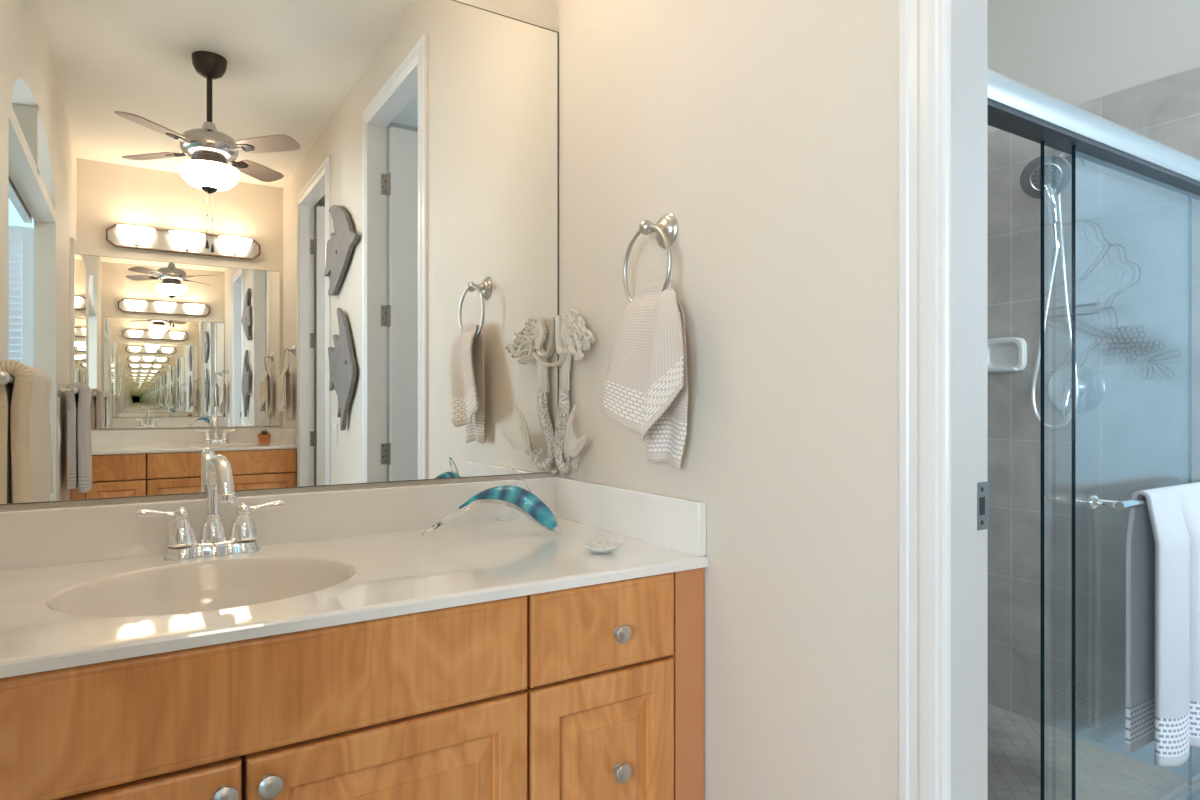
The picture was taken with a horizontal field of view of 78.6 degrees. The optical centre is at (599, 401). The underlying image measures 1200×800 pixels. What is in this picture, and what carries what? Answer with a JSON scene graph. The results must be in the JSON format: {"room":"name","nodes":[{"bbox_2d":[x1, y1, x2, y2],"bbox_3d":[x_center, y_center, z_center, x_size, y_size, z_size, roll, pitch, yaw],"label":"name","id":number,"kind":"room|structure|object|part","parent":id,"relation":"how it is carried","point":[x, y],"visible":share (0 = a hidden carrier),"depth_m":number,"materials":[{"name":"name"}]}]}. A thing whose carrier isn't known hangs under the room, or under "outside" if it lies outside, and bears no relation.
{"room":"bathroom","nodes":[
{"label":"bathroom","id":0,"kind":"room"},
{"bbox_2d":[0,0,557,510],"bbox_3d":[-0.680,-0.190,1.530,1.300,2.660,0.100,0,0,-32],"label":"wall","id":1,"kind":"structure","parent":0,"point":[543,13],"depth_m":1.69,"materials":[{"name":"beige paint"}]},
{"bbox_2d":[0,0,558,504],"bbox_3d":[-0.600,-0.370,1.516,1.176,1.102,0.009,0,0,-32],"label":"wall mirror","id":2,"kind":"object","parent":1,"relation":"attached to","point":[296,243],"visible":1,"depth_m":1.48,"materials":[{"name":"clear mirror"}]},
{"bbox_2d":[0,476,558,569],"bbox_3d":[-0.604,0.236,1.503,1.196,0.100,0.026,0,0,-32],"label":"backsplash","id":3,"kind":"structure","parent":1,"relation":"attached to","point":[38,537],"depth_m":1.45,"materials":[{"name":"stone"}]},
{"bbox_2d":[601,280,687,469],"bbox_3d":[0.091,-0.052,1.421,0.079,0.360,0.254,0,0,-32],"label":"hand towel","id":4,"kind":"object","parent":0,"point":[646,388],"visible":1,"depth_m":1.40,"materials":[{"name":"beige fabric"}]},
{"bbox_2d":[558,0,897,799],"bbox_3d":[1.008,-0.190,0.154,0.077,2.660,4.232,0,0,-32],"label":"wall","id":5,"kind":"structure","parent":0,"point":[768,129],"depth_m":1.23,"materials":[{"name":"beige paint"}]},
{"bbox_2d":[552,309,593,474],"bbox_3d":[-0.063,-0.020,1.720,0.035,0.394,0.229,0,0,-22],"label":"wall sculpture","id":6,"kind":"object","parent":5,"relation":"attached to","point":[572,329],"visible":1,"depth_m":1.75,"materials":[{"name":"ceramic"}]},
{"bbox_3d":[-0.093,-0.106,1.784,0.026,0.039,0.082,0,0,-24],"label":"arm","id":7,"kind":"part","parent":6,"relation":"part of","materials":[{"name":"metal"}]},
{"bbox_3d":[-0.093,-0.162,1.792,0.022,0.104,0.075,0,0,-24],"label":"arm","id":8,"kind":"part","parent":6,"relation":"part of","materials":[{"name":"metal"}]},
{"bbox_2d":[623,213,677,301],"bbox_3d":[0.106,-0.275,1.441,0.066,0.198,0.168,0,0,-32],"label":"towel ring","id":9,"kind":"object","parent":5,"relation":"attached to","point":[665,230],"visible":0.91,"depth_m":1.43,"materials":[{"name":"silver metal"}]},
{"bbox_3d":[0.090,-0.339,1.431,0.029,0.029,0.029,0,0,-32],"label":"post","id":10,"kind":"part","parent":9,"relation":"part of","materials":[{"name":"silver metal"}]},
{"bbox_2d":[898,0,988,799],"bbox_3d":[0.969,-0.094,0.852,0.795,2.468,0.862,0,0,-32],"label":"door frame","id":11,"kind":"structure","parent":5,"relation":"in","point":[943,484],"depth_m":0.97,"materials":[{"name":"white paint"}]},
{"bbox_3d":[0.641,-0.094,0.644,0.018,2.468,0.862,0,0,-32],"label":"casing","id":12,"kind":"part","parent":11,"relation":"part of","materials":[{"name":"white paint"}]},
{"bbox_3d":[0.512,0.140,0.984,0.028,0.064,0.003,0,0,-32],"label":"strike plate","id":13,"kind":"part","parent":11,"relation":"part of","materials":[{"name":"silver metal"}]},
{"bbox_2d":[988,704,1193,799],"bbox_3d":[0.894,1.134,2.016,1.710,0.012,0.753,0,0,-32],"label":"floor","id":14,"kind":"structure","parent":0,"point":[1103,772],"depth_m":2.25,"materials":[{"name":"tile"}]},
{"bbox_2d":[988,0,1199,132],"bbox_3d":[1.645,-1.260,2.526,0.094,0.520,0.909,0,0,-32],"label":"wall","id":15,"kind":"structure","parent":0,"point":[1075,52],"depth_m":2.45,"materials":[{"name":"beige paint"}]},
{"bbox_2d":[988,67,1199,775],"bbox_3d":[1.643,0.070,2.525,0.100,2.140,0.909,0,0,-32],"label":"shower tile","id":16,"kind":"structure","parent":15,"relation":"attached to","point":[1132,233],"depth_m":2.45,"materials":[{"name":"grey tile"}]},
{"bbox_2d":[988,337,1026,372],"bbox_3d":[1.462,-0.169,2.675,0.045,0.127,0.160,0,0,-32],"label":"soap dish","id":17,"kind":"object","parent":16,"relation":"attached to","point":[1007,354],"visible":0.81,"depth_m":2.67,"materials":[{"name":"grey ceramic"}]},
{"bbox_2d":[1020,152,1088,429],"bbox_3d":[1.498,-0.379,2.415,0.265,0.945,0.150,0,0,-32],"label":"handheld shower","id":18,"kind":"object","parent":16,"relation":"attached to","point":[1057,170],"visible":0.82,"depth_m":2.38,"materials":[{"name":"silver metal"}]},
{"bbox_3d":[1.553,-0.802,2.426,0.160,0.069,0.024,0,0,-30],"label":"arm","id":19,"kind":"part","parent":18,"relation":"part of","materials":[{"name":"silver metal"}]},
{"bbox_2d":[1048,362,1105,416],"bbox_3d":[1.581,-0.041,2.463,0.071,0.185,0.178,0,0,-32],"label":"shower valve","id":20,"kind":"object","parent":16,"relation":"attached to","point":[1092,386],"visible":0.94,"depth_m":2.45,"materials":[{"name":"silver metal"}]},
{"bbox_3d":[1.563,0.002,2.454,0.030,0.099,0.020,0,0,-11],"label":"lever","id":21,"kind":"part","parent":20,"relation":"part of","materials":[{"name":"silver metal"}]},
{"bbox_3d":[0.419,1.170,-0.208,5.095,0.060,4.400,0,0,-32],"label":"floor","id":22,"kind":"structure","parent":0,"visible":0},
{"bbox_2d":[0,567,703,799],"bbox_3d":[-0.451,0.722,1.259,1.194,0.836,0.580,0,0,-32],"label":"vanity cabinet","id":23,"kind":"object","parent":22,"relation":"on","point":[591,692],"visible":0.97,"depth_m":1.06,"materials":[{"name":"brown wood"}]},
{"bbox_3d":[-0.638,0.744,0.838,0.412,0.562,0.019,0,0,-32],"label":"door","id":24,"kind":"part","parent":23,"relation":"part of","materials":[{"name":"brown wood"}]},
{"bbox_3d":[-0.470,0.495,0.918,0.031,0.031,0.026,0,0,-32],"label":"knob","id":25,"kind":"part","parent":23,"relation":"part of","materials":[{"name":"silver metal"}]},
{"bbox_3d":[-0.426,0.495,0.946,0.031,0.031,0.026,0,0,-32],"label":"knob","id":26,"kind":"part","parent":23,"relation":"part of","materials":[{"name":"silver metal"}]},
{"bbox_2d":[0,476,708,677],"bbox_3d":[-0.458,0.302,1.272,1.199,0.232,0.572,0,0,-32],"label":"countertop","id":27,"kind":"structure","parent":23,"relation":"on","point":[87,584],"depth_m":1.30,"materials":[{"name":"stone"}]},
{"bbox_2d":[45,556,356,616],"bbox_3d":[-0.607,0.351,1.157,0.429,0.134,0.360,0,0,-32],"label":"basin","id":28,"kind":"object","parent":27,"relation":"in","point":[222,584],"depth_m":1.27,"materials":[{"name":"beige ceramic"}]},
{"bbox_2d":[136,454,283,560],"bbox_3d":[-0.716,0.190,1.358,0.190,0.188,0.162,0,0,8],"label":"faucet","id":29,"kind":"object","parent":27,"relation":"on","point":[182,544],"visible":1,"depth_m":1.34,"materials":[{"name":"silver metal"}]},
{"bbox_3d":[-0.791,0.200,1.310,0.063,0.019,0.016,0,0,-32],"label":"lever","id":30,"kind":"part","parent":29,"relation":"part of","materials":[{"name":"silver metal"}]},
{"bbox_3d":[-0.759,0.226,1.333,0.053,0.068,0.053,0,0,-32],"label":"handle","id":31,"kind":"part","parent":29,"relation":"part of","materials":[{"name":"silver metal"}]},
{"bbox_3d":[-0.717,0.271,1.360,0.160,0.026,0.058,0,0,-32],"label":"plate","id":32,"kind":"part","parent":29,"relation":"part of","materials":[{"name":"silver metal"}]},
{"bbox_3d":[-0.717,0.234,1.360,0.044,0.052,0.044,0,0,-32],"label":"spout","id":33,"kind":"part","parent":29,"relation":"part of","materials":[{"name":"silver metal"}]},
{"bbox_3d":[-0.685,0.155,1.320,0.026,0.118,0.121,0,0,-40],"label":"spout","id":34,"kind":"part","parent":29,"relation":"part of","materials":[{"name":"silver metal"}]},
{"bbox_3d":[-0.674,0.226,1.387,0.053,0.068,0.053,0,0,-32],"label":"handle","id":35,"kind":"part","parent":29,"relation":"part of","materials":[{"name":"silver metal"}]},
{"bbox_3d":[-0.640,0.200,1.406,0.063,0.019,0.016,0,0,-32],"label":"lever","id":36,"kind":"part","parent":29,"relation":"part of","materials":[{"name":"silver metal"}]},
{"bbox_2d":[422,469,560,534],"bbox_3d":[-0.228,0.213,1.563,0.293,0.140,0.066,0,0,4],"label":"figurine","id":37,"kind":"object","parent":27,"relation":"on","point":[520,498],"visible":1,"depth_m":1.54,"materials":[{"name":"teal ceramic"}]},
{"bbox_3d":[-0.226,0.231,1.562,0.289,0.105,0.049,0,0,4],"label":"glass","id":38,"kind":"part","parent":37,"relation":"part of","materials":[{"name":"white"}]},
{"bbox_2d":[583,541,621,552],"bbox_3d":[0.004,0.274,1.381,0.078,0.018,0.062,0,0,-32],"label":"shell dish","id":39,"kind":"object","parent":27,"relation":"on","point":[603,547],"visible":1,"depth_m":1.39,"materials":[{"name":"white ceramic"}]},
{"bbox_3d":[-0.288,0.744,1.060,0.404,0.562,0.019,0,0,-32],"label":"door","id":40,"kind":"part","parent":23,"relation":"part of","materials":[{"name":"brown wood"}]},
{"bbox_3d":[0.009,0.625,1.249,0.288,0.325,0.019,0,0,-32],"label":"drawer","id":41,"kind":"part","parent":23,"relation":"part of","materials":[{"name":"brown wood"}]},
{"bbox_3d":[0.009,0.382,1.249,0.288,0.150,0.019,0,0,-32],"label":"drawer","id":42,"kind":"part","parent":23,"relation":"part of","materials":[{"name":"brown wood"}]},
{"bbox_3d":[0.036,0.626,1.240,0.031,0.031,0.026,0,0,-32],"label":"knob","id":43,"kind":"part","parent":23,"relation":"part of","materials":[{"name":"silver metal"}]},
{"bbox_3d":[0.036,0.392,1.240,0.031,0.031,0.026,0,0,-32],"label":"knob","id":44,"kind":"part","parent":23,"relation":"part of","materials":[{"name":"silver metal"}]},
{"bbox_2d":[1159,773,1199,799],"bbox_3d":[1.121,1.096,1.658,1.710,0.088,0.095,0,0,-32],"label":"shower curb","id":45,"kind":"object","parent":22,"relation":"on","point":[1197,776],"depth_m":1.99,"materials":[{"name":"grey ceramic"}]},
{"bbox_2d":[988,68,1199,799],"bbox_3d":[1.133,0.209,1.639,1.708,1.685,0.108,0,0,-32],"label":"shower enclosure","id":46,"kind":"object","parent":45,"relation":"on","point":[1015,107],"visible":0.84,"depth_m":1.58,"materials":[{"name":"grey"}]},
{"bbox_3d":[1.430,0.239,1.845,0.962,1.590,0.008,0,0,-32],"label":"glass panel","id":47,"kind":"part","parent":46,"relation":"part of","materials":[{"name":"blue"}]},
{"bbox_3d":[1.124,-0.597,1.654,1.708,0.073,0.074,0,0,-32],"label":"header rail","id":48,"kind":"part","parent":46,"relation":"part of","materials":[{"name":"grey metal"}]},
{"bbox_3d":[1.264,0.239,1.768,0.761,1.590,0.008,0,0,-32],"label":"glass panel","id":49,"kind":"part","parent":46,"relation":"part of","materials":[{"name":"blue"}]},
{"bbox_2d":[1126,482,1199,766],"bbox_3d":[1.406,0.511,1.746,0.482,0.626,0.079,0,0,-32],"label":"bath towel","id":50,"kind":"object","parent":46,"relation":"hanging from","point":[1163,536],"visible":1,"depth_m":1.65,"materials":[{"name":"white fabric"}]}
]}

